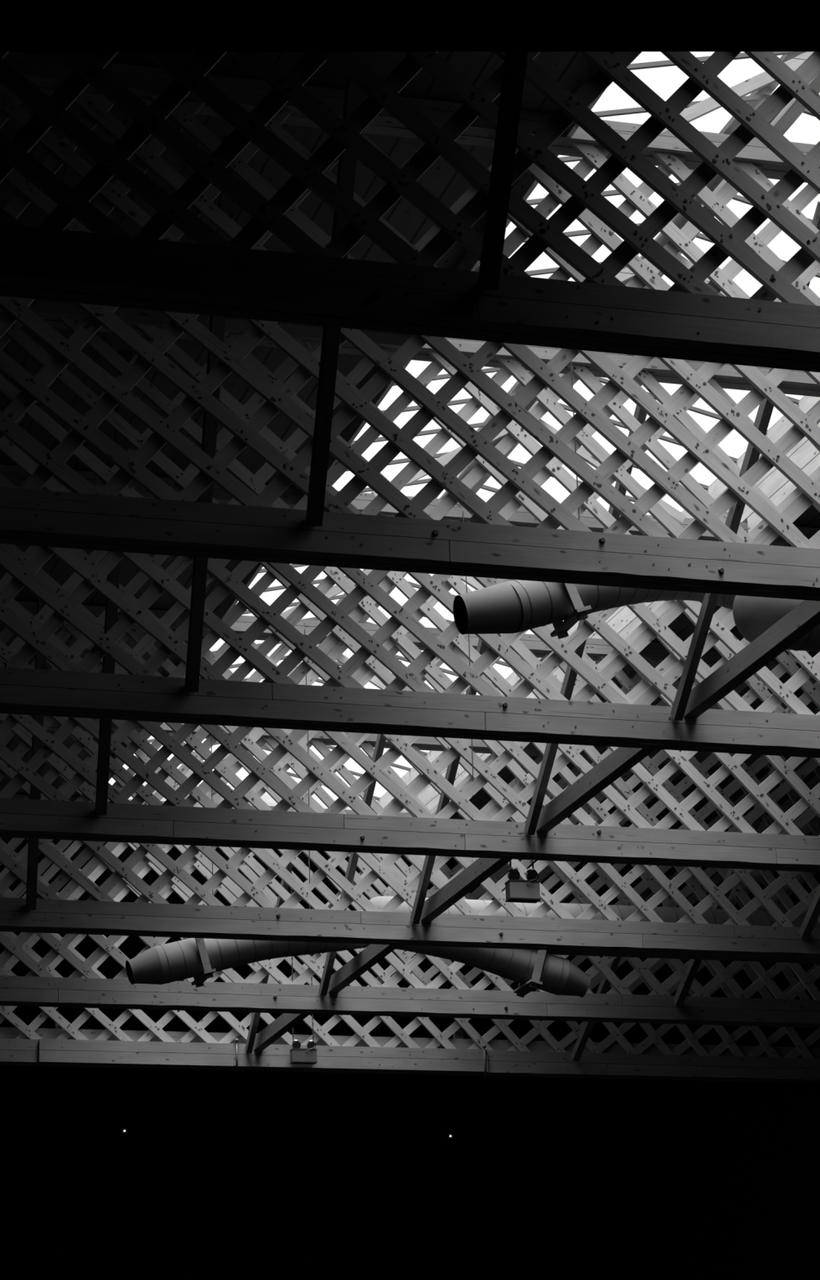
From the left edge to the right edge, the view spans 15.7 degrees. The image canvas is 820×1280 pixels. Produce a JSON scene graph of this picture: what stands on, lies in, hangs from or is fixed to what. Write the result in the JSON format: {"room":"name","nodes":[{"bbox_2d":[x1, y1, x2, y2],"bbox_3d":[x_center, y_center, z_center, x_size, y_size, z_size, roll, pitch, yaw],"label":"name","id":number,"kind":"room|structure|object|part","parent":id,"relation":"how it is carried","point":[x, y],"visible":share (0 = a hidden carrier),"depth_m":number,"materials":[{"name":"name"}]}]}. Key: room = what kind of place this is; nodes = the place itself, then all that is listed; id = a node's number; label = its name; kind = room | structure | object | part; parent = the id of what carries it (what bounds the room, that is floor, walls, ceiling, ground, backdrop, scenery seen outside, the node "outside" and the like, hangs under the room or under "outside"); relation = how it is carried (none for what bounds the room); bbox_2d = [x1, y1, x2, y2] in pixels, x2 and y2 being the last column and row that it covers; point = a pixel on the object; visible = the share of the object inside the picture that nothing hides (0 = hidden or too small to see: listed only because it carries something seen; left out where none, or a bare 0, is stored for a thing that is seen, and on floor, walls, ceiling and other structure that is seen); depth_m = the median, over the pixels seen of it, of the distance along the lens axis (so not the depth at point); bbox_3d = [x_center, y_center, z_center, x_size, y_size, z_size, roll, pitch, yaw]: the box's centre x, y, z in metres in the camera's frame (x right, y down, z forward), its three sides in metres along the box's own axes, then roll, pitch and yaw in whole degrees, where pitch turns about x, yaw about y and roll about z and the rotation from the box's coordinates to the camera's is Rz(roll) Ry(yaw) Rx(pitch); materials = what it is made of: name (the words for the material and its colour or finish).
{"room":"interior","nodes":[
{"label":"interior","id":0,"kind":"room"},
{"bbox_2d":[0,1065,569,1279],"bbox_3d":[-5.617,11.040,44.143,17.400,10.060,0.200,4,-19,-16],"label":"wall","id":1,"kind":"structure","parent":0,"point":[214,1175],"depth_m":46.06,"materials":[{"name":"paint"}]},
{"bbox_2d":[120,1128,127,1133],"bbox_3d":[-4.385,7.533,45.571,0.100,0.080,0.050,4,-19,-16],"label":"light","id":2,"kind":"object","parent":1,"relation":"attached to","point":[123,1131],"visible":1,"depth_m":45.56,"materials":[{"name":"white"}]},
{"bbox_2d":[447,1133,453,1138],"bbox_3d":[0.640,7.856,47.020,0.100,0.080,0.050,4,-19,-16],"label":"light","id":3,"kind":"object","parent":1,"relation":"attached to","point":[449,1135],"visible":1,"depth_m":47.01,"materials":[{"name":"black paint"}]},
{"bbox_2d":[0,51,819,1042],"bbox_3d":[0.887,-0.941,24.243,17.400,0.120,47.400,4,-19,-16],"label":"ceiling","id":4,"kind":"structure","parent":0,"point":[572,69],"depth_m":21.20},
{"bbox_2d":[0,51,819,600],"bbox_3d":[2.815,-1.961,17.787,16.980,3.642,0.233,4,-19,-16],"label":"truss","id":5,"kind":"object","parent":4,"relation":"attached to","point":[486,545],"visible":0.71,"depth_m":16.66,"materials":[{"name":"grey wood"}]},
{"bbox_2d":[306,51,367,526],"bbox_3d":[-0.340,-2.232,15.182,0.082,2.473,2.944,1,-18,-9],"label":"vertical post","id":6,"kind":"object","parent":5,"relation":"attached to","point":[353,94],"visible":0.56,"depth_m":15.66,"materials":[{"name":"grey wood"}]},
{"bbox_2d":[0,51,819,372],"bbox_3d":[3.689,-2.912,14.968,16.980,3.642,0.233,4,-19,-16],"label":"truss","id":7,"kind":"object","parent":4,"relation":"attached to","point":[316,285],"visible":0.87,"depth_m":13.46,"materials":[{"name":"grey wood"}]},
{"bbox_2d":[478,51,528,289],"bbox_3d":[0.534,-3.183,12.364,0.082,2.473,2.944,1,-18,-9],"label":"vertical post","id":8,"kind":"object","parent":7,"relation":"attached to","point":[515,62],"visible":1,"depth_m":13.01,"materials":[{"name":"grey wood"}]},
{"bbox_2d":[0,253,819,758],"bbox_3d":[1.941,-1.009,20.605,16.980,3.642,0.233,4,-19,-16],"label":"truss","id":9,"kind":"object","parent":4,"relation":"attached to","point":[71,691],"visible":0.58,"depth_m":19.64,"materials":[{"name":"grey wood"}]},
{"bbox_2d":[184,136,235,692],"bbox_3d":[-1.214,-1.280,18.001,0.082,2.473,2.944,1,-18,-9],"label":"vertical post","id":10,"kind":"object","parent":9,"relation":"attached to","point":[217,323],"visible":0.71,"depth_m":18.47,"materials":[{"name":"grey wood"}]},
{"bbox_2d":[671,201,819,720],"bbox_3d":[2.155,-1.065,18.973,0.060,2.468,2.915,4,-19,-16],"label":"vertical post","id":11,"kind":"object","parent":9,"relation":"attached to","point":[766,409],"visible":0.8,"depth_m":19.44,"materials":[{"name":"grey wood"}]},
{"bbox_2d":[684,600,819,717],"bbox_3d":[2.292,0.009,18.674,0.100,0.140,2.880,4,-19,-16],"label":"diagonal brace","id":12,"kind":"structure","parent":9,"relation":"attached to","point":[805,617],"depth_m":18.88,"materials":[{"name":"grey wood"}]},
{"bbox_2d":[0,418,819,872],"bbox_3d":[1.067,-0.058,23.424,16.980,3.642,0.233,4,-19,-16],"label":"truss","id":13,"kind":"object","parent":4,"relation":"attached to","point":[176,821],"visible":0.46,"depth_m":22.70,"materials":[{"name":"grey wood"}]},
{"bbox_2d":[94,349,131,815],"bbox_3d":[-2.087,-0.329,20.820,0.082,2.473,2.944,1,-18,-9],"label":"vertical post","id":14,"kind":"object","parent":13,"relation":"attached to","point":[111,610],"visible":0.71,"depth_m":21.32,"materials":[{"name":"grey wood"}]},
{"bbox_2d":[462,511,473,782],"bbox_3d":[0.456,0.035,23.084,0.018,2.210,0.008,4,-19,-16],"label":"hanging wire","id":15,"kind":"object","parent":13,"relation":"hanging from","point":[463,511],"visible":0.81,"depth_m":23.04,"materials":[{"name":"grey metal"}]},
{"bbox_2d":[505,856,541,902],"bbox_3d":[0.863,1.825,22.741,0.248,0.349,0.138,4,-19,-16],"label":"lamp","id":16,"kind":"object","parent":13,"relation":"hanging from","point":[517,891],"visible":1,"depth_m":22.69,"materials":[{"name":"metal"}]},
{"bbox_2d":[524,404,647,835],"bbox_3d":[1.281,-0.114,21.792,0.060,2.468,2.915,4,-19,-16],"label":"vertical post","id":17,"kind":"object","parent":13,"relation":"attached to","point":[571,676],"visible":0.5,"depth_m":22.32,"materials":[{"name":"grey wood"}]},
{"bbox_2d":[536,706,672,831],"bbox_3d":[1.419,0.960,21.493,0.100,0.140,2.880,4,-19,-16],"label":"diagonal brace","id":18,"kind":"structure","parent":13,"relation":"attached to","point":[622,759],"depth_m":21.71,"materials":[{"name":"grey wood"}]},
{"bbox_2d":[0,568,819,959],"bbox_3d":[0.194,0.894,26.243,16.980,3.642,0.233,4,-19,-16],"label":"truss","id":19,"kind":"object","parent":4,"relation":"attached to","point":[100,914],"visible":0.49,"depth_m":25.73,"materials":[{"name":"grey wood"}]},
{"bbox_2d":[26,558,49,910],"bbox_3d":[-2.961,0.623,23.639,0.082,2.473,2.944,1,-18,-9],"label":"vertical post","id":20,"kind":"object","parent":19,"relation":"attached to","point":[40,661],"visible":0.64,"depth_m":24.21,"materials":[{"name":"grey wood"}]},
{"bbox_2d":[304,629,310,883],"bbox_3d":[-0.887,0.994,25.755,0.018,2.290,0.008,4,-19,-16],"label":"hanging wire","id":21,"kind":"object","parent":19,"relation":"hanging from","point":[304,629],"visible":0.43,"depth_m":25.64,"materials":[{"name":"grey metal"}]},
{"bbox_2d":[410,577,497,924],"bbox_3d":[0.407,0.838,24.610,0.060,2.468,2.915,4,-19,-16],"label":"vertical post","id":22,"kind":"object","parent":19,"relation":"attached to","point":[451,771],"visible":0.36,"depth_m":25.19,"materials":[{"name":"grey wood"}]},
{"bbox_2d":[421,821,526,920],"bbox_3d":[0.545,1.912,24.312,0.100,0.140,2.880,4,-19,-16],"label":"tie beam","id":23,"kind":"structure","parent":19,"relation":"attached to","point":[482,868],"depth_m":24.61,"materials":[{"name":"grey wood"}]},
{"bbox_2d":[799,884,819,938],"bbox_3d":[4.061,1.071,25.665,0.082,2.473,2.941,6,-20,-23],"label":"vertical post","id":24,"kind":"object","parent":19,"relation":"attached to","point":[812,916],"visible":1,"depth_m":26.41,"materials":[{"name":"grey wood"}]},
{"bbox_2d":[0,648,819,1027],"bbox_3d":[-0.680,1.845,29.062,16.980,3.642,0.233,4,-19,-16],"label":"truss","id":25,"kind":"object","parent":4,"relation":"attached to","point":[38,988],"visible":0.29,"depth_m":28.85,"materials":[{"name":"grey wood"}]},
{"bbox_2d":[319,661,401,995],"bbox_3d":[-0.467,1.789,27.429,0.060,2.468,2.915,4,-19,-16],"label":"vertical post","id":26,"kind":"object","parent":25,"relation":"attached to","point":[380,741],"visible":0.43,"depth_m":27.58,"materials":[{"name":"grey wood"}]},
{"bbox_2d":[328,911,412,992],"bbox_3d":[-0.329,2.863,27.131,0.100,0.140,2.880,4,-19,-16],"label":"brace","id":27,"kind":"structure","parent":25,"relation":"attached to","point":[372,954],"depth_m":27.49,"materials":[{"name":"grey wood"}]},
{"bbox_2d":[673,691,812,1006],"bbox_3d":[3.188,2.022,28.483,0.082,2.473,2.941,6,-20,-23],"label":"vertical post","id":28,"kind":"object","parent":25,"relation":"attached to","point":[692,968],"visible":0.36,"depth_m":29.12,"materials":[{"name":"grey wood"}]},
{"bbox_2d":[0,742,819,1083],"bbox_3d":[-1.550,2.793,31.869,16.980,3.642,0.259,4,-19,-16],"label":"truss","id":29,"kind":"object","parent":4,"relation":"attached to","point":[23,1045],"visible":0.24,"depth_m":31.81,"materials":[{"name":"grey wood"}]},
{"bbox_2d":[53,1021,62,1028],"bbox_3d":[-3.650,3.999,30.892,0.090,0.100,0.092,4,-19,-16],"label":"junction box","id":30,"kind":"object","parent":29,"relation":"on","point":[55,1025],"visible":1,"depth_m":30.85,"materials":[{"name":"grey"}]},
{"bbox_2d":[235,1038,238,1072],"bbox_3d":[-1.815,4.354,31.103,0.038,0.355,0.040,4,-19,-16],"label":"conduit","id":31,"kind":"object","parent":29,"relation":"attached to","point":[236,1039],"visible":1,"depth_m":31.09,"materials":[{"name":"grey metal"}]},
{"bbox_2d":[244,768,310,1053],"bbox_3d":[-1.334,2.751,30.223,0.060,2.432,2.872,4,-19,-16],"label":"vertical post","id":32,"kind":"object","parent":29,"relation":"attached to","point":[255,1015],"visible":0.36,"depth_m":30.90,"materials":[{"name":"grey wood"}]},
{"bbox_2d":[253,984,319,1050],"bbox_3d":[-1.197,3.809,29.931,0.100,0.140,2.840,4,-19,-16],"label":"brace","id":33,"kind":"structure","parent":29,"relation":"attached to","point":[285,1022],"depth_m":30.36,"materials":[{"name":"grey wood"}]},
{"bbox_2d":[289,858,317,1064],"bbox_3d":[-1.165,3.162,31.656,0.270,2.724,0.201,4,-19,-16],"label":"lamp","id":34,"kind":"object","parent":29,"relation":"hanging from","point":[298,1055],"visible":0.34,"depth_m":31.21,"materials":[{"name":"metal"}]},
{"bbox_3d":[-1.276,3.096,31.684,0.029,2.576,0.129,4,-19,-16],"label":"chain","id":35,"kind":"part","parent":34,"relation":"part of","materials":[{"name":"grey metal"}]},
{"bbox_3d":[-1.080,3.108,31.740,0.029,2.576,0.129,4,-19,-16],"label":"chain","id":36,"kind":"part","parent":34,"relation":"part of","materials":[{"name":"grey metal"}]},
{"bbox_2d":[453,1029,463,1039],"bbox_3d":[0.522,4.265,32.095,0.090,0.100,0.092,4,-19,-16],"label":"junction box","id":37,"kind":"object","parent":29,"relation":"on","point":[459,1033],"visible":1,"depth_m":32.06,"materials":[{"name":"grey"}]},
{"bbox_2d":[482,1044,486,1078],"bbox_3d":[0.803,4.521,31.859,0.038,0.355,0.040,4,-19,-16],"label":"conduit","id":38,"kind":"object","parent":29,"relation":"attached to","point":[484,1046],"visible":1,"depth_m":31.85,"materials":[{"name":"grey metal"}]},
{"bbox_2d":[571,785,692,1061],"bbox_3d":[2.318,2.984,31.276,0.082,2.437,2.897,6,-20,-23],"label":"vertical post","id":39,"kind":"object","parent":29,"relation":"attached to","point":[605,984],"visible":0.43,"depth_m":31.84,"materials":[{"name":"grey wood"}]},
{"bbox_2d":[53,51,819,857],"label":"window","id":40,"kind":"structure","parent":4,"relation":"attached to","point":[804,451],"depth_m":23.69,"materials":[{"name":"clear glass"}]},
{"bbox_2d":[221,110,782,761],"bbox_3d":[0.762,-1.707,24.270,0.100,0.100,21.890,4,-19,-16],"label":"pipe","id":41,"kind":"object","parent":40,"relation":"attached to","point":[679,220],"visible":0.02,"depth_m":20.91,"materials":[{"name":"grey metal"}]},
{"bbox_3d":[2.648,-1.378,24.744,0.050,0.050,22.050,4,-19,-16],"label":"eave plate","id":42,"kind":"part","parent":40,"relation":"part of","materials":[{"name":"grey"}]},
{"bbox_2d":[125,736,819,997],"bbox_3d":[2.490,2.061,28.677,10.616,2.873,0.530,4,-19,-16],"label":"air duct","id":43,"kind":"object","parent":4,"relation":"hanging from","point":[198,958],"visible":0.44,"depth_m":27.68,"materials":[{"name":"grey metal"}]},
{"bbox_3d":[-1.827,1.581,27.391,0.007,2.509,0.007,13,-23,-37],"label":"hanger rod","id":44,"kind":"part","parent":43,"relation":"part of","materials":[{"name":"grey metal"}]},
{"bbox_3d":[-1.263,2.802,27.263,2.252,0.788,0.350,4,-19,-16],"label":"duct arm","id":45,"kind":"part","parent":43,"relation":"part of"},
{"bbox_3d":[0.572,2.914,27.794,1.891,0.777,0.350,4,-19,-16],"label":"duct arm","id":46,"kind":"part","parent":43,"relation":"part of"},
{"bbox_2d":[453,360,819,651],"bbox_3d":[5.162,-0.865,20.587,10.335,2.512,0.900,4,-19,-16],"label":"air duct","id":47,"kind":"object","parent":4,"relation":"hanging from","point":[513,606],"visible":0.56,"depth_m":18.77,"materials":[{"name":"grey metal"}]},
{"bbox_3d":[1.065,-1.393,19.234,0.007,2.112,0.007,13,-23,-37],"label":"hanger rod","id":48,"kind":"part","parent":47,"relation":"part of","materials":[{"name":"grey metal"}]},
{"bbox_3d":[1.531,-0.296,19.335,2.186,0.803,0.734,5,-19,-19],"label":"duct arm","id":49,"kind":"part","parent":47,"relation":"part of"},
{"bbox_2d":[0,0,819,51],"bbox_3d":[0.248,-1.508,6.021,5.787,0.620,0.161,0,-18,0],"label":"header beam","id":50,"kind":"structure","parent":0,"point":[25,25],"depth_m":5.90,"materials":[{"name":"black"}]},
{"bbox_2d":[560,961,819,1279],"bbox_3d":[9.281,4.325,25.067,0.200,10.060,47.000,4,-19,-16],"label":"wall","id":51,"kind":"structure","parent":0,"point":[665,1180],"depth_m":42.16,"materials":[{"name":"paint"}]}
]}

